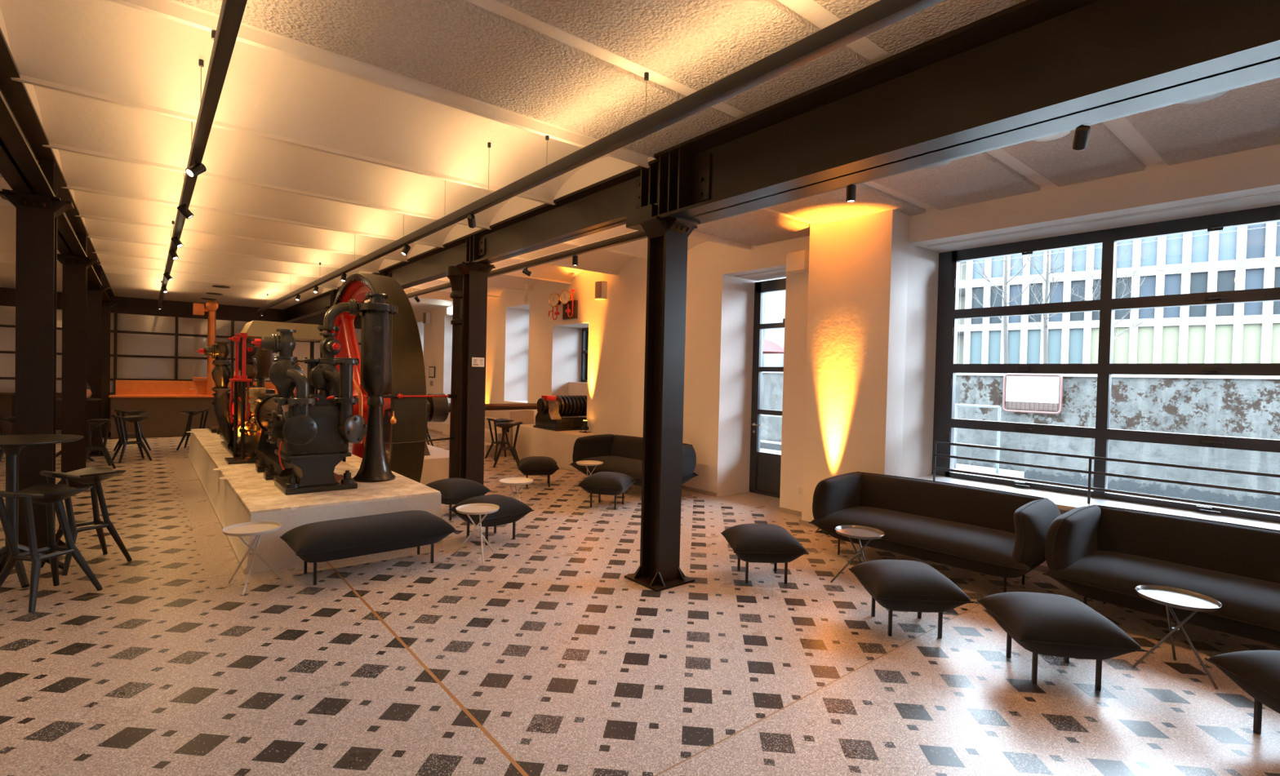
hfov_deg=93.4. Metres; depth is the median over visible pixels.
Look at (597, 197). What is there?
steel beam
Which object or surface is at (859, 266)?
wall pier
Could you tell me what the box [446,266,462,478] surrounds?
column
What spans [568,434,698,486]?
lounge sofa
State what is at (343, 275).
track spotlight
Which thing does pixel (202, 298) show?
ceiling vent
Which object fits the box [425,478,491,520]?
pouf
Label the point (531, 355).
wall
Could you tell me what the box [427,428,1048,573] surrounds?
baseboard
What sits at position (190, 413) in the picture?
bar stool
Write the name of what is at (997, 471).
ramp railing
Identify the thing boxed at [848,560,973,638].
pouf
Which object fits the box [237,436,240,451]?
lamp
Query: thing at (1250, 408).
wall
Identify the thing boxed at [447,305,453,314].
exit light
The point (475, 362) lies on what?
print
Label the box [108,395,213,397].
countertop
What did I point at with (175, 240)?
track spotlight
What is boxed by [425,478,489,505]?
cushion
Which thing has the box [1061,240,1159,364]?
bare tree
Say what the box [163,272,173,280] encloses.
track spotlight
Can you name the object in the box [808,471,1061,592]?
lounge sofa
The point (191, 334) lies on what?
window
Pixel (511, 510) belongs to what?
cushion
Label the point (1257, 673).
pouf
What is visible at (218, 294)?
ceiling vent
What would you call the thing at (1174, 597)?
tray
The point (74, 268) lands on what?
steel column
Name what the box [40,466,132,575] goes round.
bar stool
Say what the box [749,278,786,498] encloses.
door
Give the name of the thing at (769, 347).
parasol
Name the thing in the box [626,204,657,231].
block
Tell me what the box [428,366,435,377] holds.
framed notice
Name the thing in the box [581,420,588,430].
lamp
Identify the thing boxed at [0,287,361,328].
ceiling beam
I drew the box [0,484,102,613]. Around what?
bar stool
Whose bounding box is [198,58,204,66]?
cup
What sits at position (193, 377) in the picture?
shelf
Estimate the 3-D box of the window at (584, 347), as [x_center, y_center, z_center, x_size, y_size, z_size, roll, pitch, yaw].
[-0.796,-0.670,12.240,0.080,1.140,1.280,1,1,-39]
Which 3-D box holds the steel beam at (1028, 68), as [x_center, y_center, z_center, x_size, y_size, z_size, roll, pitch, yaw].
[3.954,-1.578,0.501,0.340,0.755,11.850,1,1,-39]
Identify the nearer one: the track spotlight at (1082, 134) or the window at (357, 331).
the track spotlight at (1082, 134)
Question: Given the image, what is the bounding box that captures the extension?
[762,278,785,367]
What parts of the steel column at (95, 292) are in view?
plate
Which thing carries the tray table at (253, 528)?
on the floor
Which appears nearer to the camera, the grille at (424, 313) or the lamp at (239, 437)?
the lamp at (239, 437)
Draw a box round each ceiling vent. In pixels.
[201,297,216,300]
[205,293,222,295]
[212,285,230,288]
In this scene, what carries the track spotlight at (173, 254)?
attached to the ceiling track at (232, 11)
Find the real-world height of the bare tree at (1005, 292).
6.901 m
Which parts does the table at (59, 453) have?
leg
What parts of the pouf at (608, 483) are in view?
leg, leg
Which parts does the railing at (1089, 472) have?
post, post, rail, rail, rail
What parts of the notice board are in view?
panel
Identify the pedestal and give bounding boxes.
[385,412,430,456]
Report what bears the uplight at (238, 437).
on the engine
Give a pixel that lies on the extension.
(774, 302)
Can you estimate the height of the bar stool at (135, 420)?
0.829 m
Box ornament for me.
[86,382,92,399]
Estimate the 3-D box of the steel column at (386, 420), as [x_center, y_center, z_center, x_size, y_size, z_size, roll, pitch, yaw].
[-4.612,-0.167,10.912,0.456,3.120,0.440,1,1,-39]
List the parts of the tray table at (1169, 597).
leg, leg, leg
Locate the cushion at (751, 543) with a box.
[722,524,807,563]
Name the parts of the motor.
ribbed casing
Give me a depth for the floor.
3.55 m
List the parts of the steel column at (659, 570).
plate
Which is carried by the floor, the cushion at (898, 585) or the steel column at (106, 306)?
the steel column at (106, 306)
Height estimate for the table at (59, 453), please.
1.107 m
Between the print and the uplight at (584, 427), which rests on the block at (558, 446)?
the uplight at (584, 427)
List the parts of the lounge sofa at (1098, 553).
armrest, leg, seat, backrest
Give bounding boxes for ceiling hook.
[524,284,528,303]
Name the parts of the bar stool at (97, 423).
leg, leg, seat, leg, leg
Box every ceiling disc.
[924,160,950,168]
[1033,130,1071,141]
[1178,90,1227,103]
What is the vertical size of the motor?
0.660 m
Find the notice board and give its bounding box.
[1002,373,1062,414]
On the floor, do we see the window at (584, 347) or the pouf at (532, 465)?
the pouf at (532, 465)
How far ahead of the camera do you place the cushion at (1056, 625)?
3.37 m
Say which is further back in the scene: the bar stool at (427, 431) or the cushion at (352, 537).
the bar stool at (427, 431)
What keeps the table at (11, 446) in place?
on the floor
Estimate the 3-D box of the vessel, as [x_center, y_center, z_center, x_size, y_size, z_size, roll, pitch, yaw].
[-2.887,-0.019,6.599,0.429,2.035,0.429,2,1,10]
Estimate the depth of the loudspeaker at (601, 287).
10.74 m
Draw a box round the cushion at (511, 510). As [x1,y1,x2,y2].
[450,494,532,527]
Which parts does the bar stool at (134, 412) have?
leg, leg, seat, leg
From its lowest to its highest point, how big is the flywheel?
4.120 m
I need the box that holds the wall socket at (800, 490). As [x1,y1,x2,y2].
[798,488,802,494]
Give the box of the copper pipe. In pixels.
[192,300,218,395]
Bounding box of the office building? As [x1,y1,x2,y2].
[956,222,1279,376]
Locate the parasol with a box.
[762,339,783,354]
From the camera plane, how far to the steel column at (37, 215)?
5.28 m
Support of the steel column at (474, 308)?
on the floor
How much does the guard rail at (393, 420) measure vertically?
0.847 m
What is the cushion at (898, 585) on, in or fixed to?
on the pouf at (898, 585)
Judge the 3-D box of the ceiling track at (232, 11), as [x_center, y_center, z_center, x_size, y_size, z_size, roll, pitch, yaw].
[-3.425,-1.905,4.624,0.064,0.557,25.600,1,1,-39]
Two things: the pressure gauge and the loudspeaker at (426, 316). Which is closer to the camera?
the pressure gauge
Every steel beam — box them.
[0,7,115,310]
[283,156,658,322]
[652,0,1279,222]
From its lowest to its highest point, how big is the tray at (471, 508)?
0.026 m
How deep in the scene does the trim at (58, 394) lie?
15.40 m
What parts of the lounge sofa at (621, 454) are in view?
armrest, seat, backrest, armrest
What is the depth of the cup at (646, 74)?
3.60 m
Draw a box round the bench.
[280,510,457,585]
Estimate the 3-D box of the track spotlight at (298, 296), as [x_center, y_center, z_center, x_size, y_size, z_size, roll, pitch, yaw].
[-6.682,-1.767,11.791,0.068,0.132,0.113,1,1,-8]
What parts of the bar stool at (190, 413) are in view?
leg, leg, seat, leg, leg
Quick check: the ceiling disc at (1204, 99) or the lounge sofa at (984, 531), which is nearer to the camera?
the ceiling disc at (1204, 99)
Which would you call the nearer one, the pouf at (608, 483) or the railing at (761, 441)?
the pouf at (608, 483)
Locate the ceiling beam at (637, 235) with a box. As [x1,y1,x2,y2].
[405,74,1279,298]
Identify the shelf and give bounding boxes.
[192,377,207,381]
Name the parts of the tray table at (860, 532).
leg, leg, leg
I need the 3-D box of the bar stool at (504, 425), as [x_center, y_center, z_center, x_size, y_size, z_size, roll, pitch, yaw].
[-2.431,1.032,11.168,0.515,0.829,0.443,1,1,-9]
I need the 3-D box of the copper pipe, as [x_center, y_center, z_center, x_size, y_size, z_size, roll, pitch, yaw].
[-10.852,-0.999,15.064,0.500,2.365,0.380,1,1,-39]
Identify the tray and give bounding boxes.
[222,521,281,536]
[455,503,499,515]
[498,477,533,485]
[576,460,603,466]
[835,524,884,539]
[1134,585,1222,612]
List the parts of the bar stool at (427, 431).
leg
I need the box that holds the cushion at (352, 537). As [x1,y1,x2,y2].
[281,510,455,563]
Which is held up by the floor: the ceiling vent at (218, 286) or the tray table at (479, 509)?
the tray table at (479, 509)
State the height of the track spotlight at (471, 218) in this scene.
0.124 m
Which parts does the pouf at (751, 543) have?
leg, leg, leg, leg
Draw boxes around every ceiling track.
[158,0,247,304]
[257,0,943,312]
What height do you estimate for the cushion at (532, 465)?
0.250 m
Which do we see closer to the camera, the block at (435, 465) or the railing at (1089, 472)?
the railing at (1089, 472)
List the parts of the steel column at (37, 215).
plate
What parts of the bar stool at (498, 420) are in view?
leg, leg, leg, seat, leg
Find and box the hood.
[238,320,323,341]
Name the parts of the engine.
valve globe, valve globe, tank, bed plate, valve globe, name plate, valve globe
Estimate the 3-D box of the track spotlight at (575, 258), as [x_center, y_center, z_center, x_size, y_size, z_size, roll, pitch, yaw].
[-0.786,-1.549,7.322,0.067,0.125,0.068,1,1,-39]
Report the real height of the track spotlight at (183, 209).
0.130 m
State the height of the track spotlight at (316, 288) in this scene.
0.132 m
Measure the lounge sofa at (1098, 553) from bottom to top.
0.757 m
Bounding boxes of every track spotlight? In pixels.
[161,285,168,293]
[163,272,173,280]
[168,249,178,260]
[171,235,182,248]
[177,204,193,219]
[185,160,206,177]
[295,293,300,301]
[313,285,318,293]
[340,272,346,282]
[400,244,410,256]
[413,295,420,302]
[466,213,475,228]
[522,267,531,276]
[572,255,577,266]
[845,184,856,203]
[1071,124,1090,150]
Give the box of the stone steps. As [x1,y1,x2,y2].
[448,409,533,457]
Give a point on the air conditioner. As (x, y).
(797, 262)
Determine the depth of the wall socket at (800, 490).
7.59 m
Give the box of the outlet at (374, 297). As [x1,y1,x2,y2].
[365,292,389,303]
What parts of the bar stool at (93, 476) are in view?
leg, leg, seat, leg, leg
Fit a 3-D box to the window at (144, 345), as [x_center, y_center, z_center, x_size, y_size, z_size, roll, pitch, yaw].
[-13.491,-0.930,16.479,1.320,2.120,0.090,1,1,-39]
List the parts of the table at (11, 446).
leg, leg, leg, leg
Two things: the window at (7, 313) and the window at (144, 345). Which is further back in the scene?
the window at (144, 345)
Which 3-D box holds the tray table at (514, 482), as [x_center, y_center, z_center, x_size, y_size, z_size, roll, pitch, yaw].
[-1.444,1.311,7.072,0.402,0.464,0.415,2,1,21]
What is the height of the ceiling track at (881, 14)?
0.565 m
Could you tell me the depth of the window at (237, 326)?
17.77 m
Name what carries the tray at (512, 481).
on the tray table at (514, 482)
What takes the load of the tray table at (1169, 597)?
on the floor
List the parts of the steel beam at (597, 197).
splice plate, splice plate, splice plate, splice plate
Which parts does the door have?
handle, kick panel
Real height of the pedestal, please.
0.970 m
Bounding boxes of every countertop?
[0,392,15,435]
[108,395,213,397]
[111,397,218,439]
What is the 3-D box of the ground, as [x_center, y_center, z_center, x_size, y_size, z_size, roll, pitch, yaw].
[3.587,1.732,10.778,4.750,0.320,40.000,1,1,-39]
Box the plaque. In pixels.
[471,357,484,367]
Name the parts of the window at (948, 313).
pane, pane, rail, pane, pane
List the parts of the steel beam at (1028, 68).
splice plate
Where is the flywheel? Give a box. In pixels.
[326,272,426,483]
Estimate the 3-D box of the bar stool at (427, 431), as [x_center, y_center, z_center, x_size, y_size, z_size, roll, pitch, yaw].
[-4.794,0.937,13.292,0.443,0.829,0.515,1,1,-9]
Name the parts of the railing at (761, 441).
rail, rail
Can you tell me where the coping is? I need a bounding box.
[762,372,1279,379]
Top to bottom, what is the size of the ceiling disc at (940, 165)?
0.030 m
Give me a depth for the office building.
40.54 m
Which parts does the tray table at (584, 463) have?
leg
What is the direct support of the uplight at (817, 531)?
on the floor
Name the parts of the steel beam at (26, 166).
splice plate, splice plate, splice plate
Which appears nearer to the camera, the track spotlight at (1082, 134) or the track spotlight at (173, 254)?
the track spotlight at (1082, 134)
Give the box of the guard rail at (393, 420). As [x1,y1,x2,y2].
[352,377,457,444]
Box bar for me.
[108,377,277,439]
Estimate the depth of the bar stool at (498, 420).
12.00 m
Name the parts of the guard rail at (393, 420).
copper post, rod, rod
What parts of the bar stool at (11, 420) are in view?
leg, seat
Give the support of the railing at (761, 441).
on the ground
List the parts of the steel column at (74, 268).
plate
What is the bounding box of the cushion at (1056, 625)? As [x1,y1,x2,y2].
[978,591,1142,660]
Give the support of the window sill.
attached to the wall at (531, 355)
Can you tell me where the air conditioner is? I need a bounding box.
[786,250,808,273]
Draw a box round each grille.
[422,312,426,323]
[595,281,601,298]
[1005,401,1058,411]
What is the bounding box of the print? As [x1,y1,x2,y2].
[472,359,483,365]
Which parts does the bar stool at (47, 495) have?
leg, leg, leg, seat, leg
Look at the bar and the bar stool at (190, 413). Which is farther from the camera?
the bar
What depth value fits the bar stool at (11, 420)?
9.83 m
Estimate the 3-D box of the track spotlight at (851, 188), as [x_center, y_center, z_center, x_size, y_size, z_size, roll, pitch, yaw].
[1.561,-1.442,4.464,0.067,0.125,0.068,1,1,-39]
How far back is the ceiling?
4.50 m
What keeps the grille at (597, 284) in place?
attached to the loudspeaker at (601, 287)
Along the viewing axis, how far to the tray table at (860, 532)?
5.06 m
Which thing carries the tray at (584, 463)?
on the tray table at (584, 463)
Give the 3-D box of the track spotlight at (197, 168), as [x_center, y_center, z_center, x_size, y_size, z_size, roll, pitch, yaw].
[-3.149,-1.549,4.280,0.067,0.128,0.127,2,1,19]
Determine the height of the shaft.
0.480 m
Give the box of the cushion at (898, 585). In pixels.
[849,560,971,613]
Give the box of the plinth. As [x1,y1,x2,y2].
[186,428,443,573]
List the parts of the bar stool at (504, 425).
leg, seat, leg, leg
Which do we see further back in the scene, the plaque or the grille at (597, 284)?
the grille at (597, 284)
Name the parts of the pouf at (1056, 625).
leg, leg, leg, leg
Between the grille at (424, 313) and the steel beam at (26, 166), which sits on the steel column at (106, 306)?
the steel beam at (26, 166)
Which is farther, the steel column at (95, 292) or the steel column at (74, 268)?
the steel column at (95, 292)
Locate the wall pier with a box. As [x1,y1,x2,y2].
[801,209,910,521]
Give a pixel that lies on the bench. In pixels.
(314, 543)
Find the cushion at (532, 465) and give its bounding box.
[518,456,558,475]
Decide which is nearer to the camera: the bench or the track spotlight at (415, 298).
the bench
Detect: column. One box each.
[0,188,73,561]
[57,253,97,488]
[86,284,109,457]
[101,301,116,437]
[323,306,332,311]
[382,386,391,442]
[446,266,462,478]
[454,261,495,495]
[624,213,700,591]
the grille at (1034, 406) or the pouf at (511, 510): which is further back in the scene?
the grille at (1034, 406)
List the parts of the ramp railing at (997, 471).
post, rail, rail, post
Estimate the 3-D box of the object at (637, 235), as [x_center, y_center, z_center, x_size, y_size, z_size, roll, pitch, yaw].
[-1.158,-1.909,7.780,0.064,0.560,23.600,1,1,-39]
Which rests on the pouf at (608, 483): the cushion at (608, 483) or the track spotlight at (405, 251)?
the cushion at (608, 483)
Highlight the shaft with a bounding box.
[384,393,537,422]
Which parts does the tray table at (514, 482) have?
leg, leg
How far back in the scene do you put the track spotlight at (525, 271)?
8.22 m
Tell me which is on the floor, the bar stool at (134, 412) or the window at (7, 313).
the bar stool at (134, 412)
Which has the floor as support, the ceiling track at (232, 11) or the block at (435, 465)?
the block at (435, 465)
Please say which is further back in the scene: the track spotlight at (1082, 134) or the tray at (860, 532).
the tray at (860, 532)
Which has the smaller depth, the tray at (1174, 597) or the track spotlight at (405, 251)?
the tray at (1174, 597)
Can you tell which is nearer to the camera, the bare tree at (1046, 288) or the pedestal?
the pedestal
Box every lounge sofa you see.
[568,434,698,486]
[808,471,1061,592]
[1042,504,1279,646]
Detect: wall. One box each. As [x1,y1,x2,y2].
[413,143,1279,566]
[760,373,1279,511]
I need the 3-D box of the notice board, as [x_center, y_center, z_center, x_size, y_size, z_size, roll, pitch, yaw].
[6.653,0.088,10.250,0.055,0.670,0.890,1,1,-39]
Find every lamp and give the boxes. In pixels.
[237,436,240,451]
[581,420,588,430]
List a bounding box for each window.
[0,306,15,392]
[56,309,114,392]
[113,313,175,392]
[174,316,231,381]
[231,320,279,382]
[292,330,326,393]
[352,328,360,391]
[581,328,588,382]
[931,204,1279,523]
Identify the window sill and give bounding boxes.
[915,475,1279,530]
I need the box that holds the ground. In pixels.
[760,448,781,454]
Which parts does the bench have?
leg, leg, leg, leg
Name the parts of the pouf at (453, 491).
leg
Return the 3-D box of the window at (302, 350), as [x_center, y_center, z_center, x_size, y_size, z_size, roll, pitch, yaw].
[-10.481,-0.903,18.952,1.350,2.120,0.090,1,1,-39]
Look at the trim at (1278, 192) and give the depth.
5.42 m
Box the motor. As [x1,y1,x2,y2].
[533,395,586,431]
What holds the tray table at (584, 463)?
on the floor
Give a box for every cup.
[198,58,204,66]
[211,30,216,39]
[644,71,648,80]
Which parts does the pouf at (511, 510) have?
leg, leg, leg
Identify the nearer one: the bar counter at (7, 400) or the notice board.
the notice board
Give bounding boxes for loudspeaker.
[422,312,430,324]
[594,280,607,300]
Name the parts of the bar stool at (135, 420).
leg, leg, seat, leg, leg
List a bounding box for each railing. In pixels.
[760,414,782,444]
[933,441,1279,515]
[952,404,1024,478]
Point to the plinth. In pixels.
(237, 494)
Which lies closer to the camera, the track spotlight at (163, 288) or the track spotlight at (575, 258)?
the track spotlight at (575, 258)
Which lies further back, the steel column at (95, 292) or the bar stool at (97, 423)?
the steel column at (95, 292)
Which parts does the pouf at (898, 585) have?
leg, leg, leg, leg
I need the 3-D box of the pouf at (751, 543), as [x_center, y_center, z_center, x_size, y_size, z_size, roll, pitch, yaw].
[1.055,1.414,5.216,0.617,0.435,0.617,1,1,-2]
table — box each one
[0,434,84,588]
[55,398,102,461]
[222,521,283,595]
[453,503,499,564]
[498,477,533,523]
[576,460,603,496]
[830,524,884,582]
[1132,585,1222,689]
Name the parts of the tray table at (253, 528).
leg, leg, leg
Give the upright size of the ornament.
0.330 m
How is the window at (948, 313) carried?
in the wall at (531, 355)
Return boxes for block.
[385,444,448,484]
[512,424,600,471]
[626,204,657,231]
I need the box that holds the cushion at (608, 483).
[577,471,635,495]
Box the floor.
[0,428,1279,775]
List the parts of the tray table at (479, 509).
leg, leg, leg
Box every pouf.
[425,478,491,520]
[448,494,533,545]
[517,456,559,487]
[577,471,636,509]
[720,524,808,583]
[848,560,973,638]
[976,591,1145,690]
[1204,650,1279,734]
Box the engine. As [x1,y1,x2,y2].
[197,299,367,495]
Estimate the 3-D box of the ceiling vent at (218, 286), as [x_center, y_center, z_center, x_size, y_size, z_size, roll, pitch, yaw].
[-9.404,-2.270,13.552,0.340,0.016,0.340,1,1,-39]
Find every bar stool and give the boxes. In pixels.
[0,416,14,462]
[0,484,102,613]
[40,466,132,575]
[85,418,115,469]
[111,415,151,463]
[113,409,151,451]
[176,408,210,450]
[426,421,433,446]
[484,417,515,461]
[493,421,523,467]
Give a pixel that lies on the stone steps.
(526, 416)
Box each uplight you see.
[231,436,247,454]
[578,420,591,433]
[815,528,828,535]
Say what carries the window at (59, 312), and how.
in the wall
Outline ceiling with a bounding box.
[0,0,1279,315]
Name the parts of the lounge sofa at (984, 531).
armrest, leg, seat, backrest, leg, leg, armrest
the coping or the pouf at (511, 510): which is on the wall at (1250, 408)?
the coping
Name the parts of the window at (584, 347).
pane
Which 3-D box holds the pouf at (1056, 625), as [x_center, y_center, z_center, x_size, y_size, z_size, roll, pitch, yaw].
[2.451,1.477,3.590,0.617,0.435,0.617,2,1,9]
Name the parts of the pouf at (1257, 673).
leg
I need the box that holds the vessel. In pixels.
[352,292,398,482]
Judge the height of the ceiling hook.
0.387 m
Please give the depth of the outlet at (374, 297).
6.51 m
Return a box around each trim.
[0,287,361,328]
[55,392,319,430]
[733,191,1279,276]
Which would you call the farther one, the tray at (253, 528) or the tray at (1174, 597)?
the tray at (253, 528)
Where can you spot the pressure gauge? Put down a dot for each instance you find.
(570, 309)
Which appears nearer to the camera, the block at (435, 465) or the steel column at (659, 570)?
the steel column at (659, 570)
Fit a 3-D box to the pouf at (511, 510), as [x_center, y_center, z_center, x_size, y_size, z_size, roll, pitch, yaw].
[-1.530,1.334,6.211,0.617,0.435,0.617,2,1,42]
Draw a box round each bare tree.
[960,249,1064,373]
[998,246,1100,364]
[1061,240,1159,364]
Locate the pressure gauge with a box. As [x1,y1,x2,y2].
[548,289,577,320]
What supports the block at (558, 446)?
on the floor
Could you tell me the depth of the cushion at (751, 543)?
4.97 m

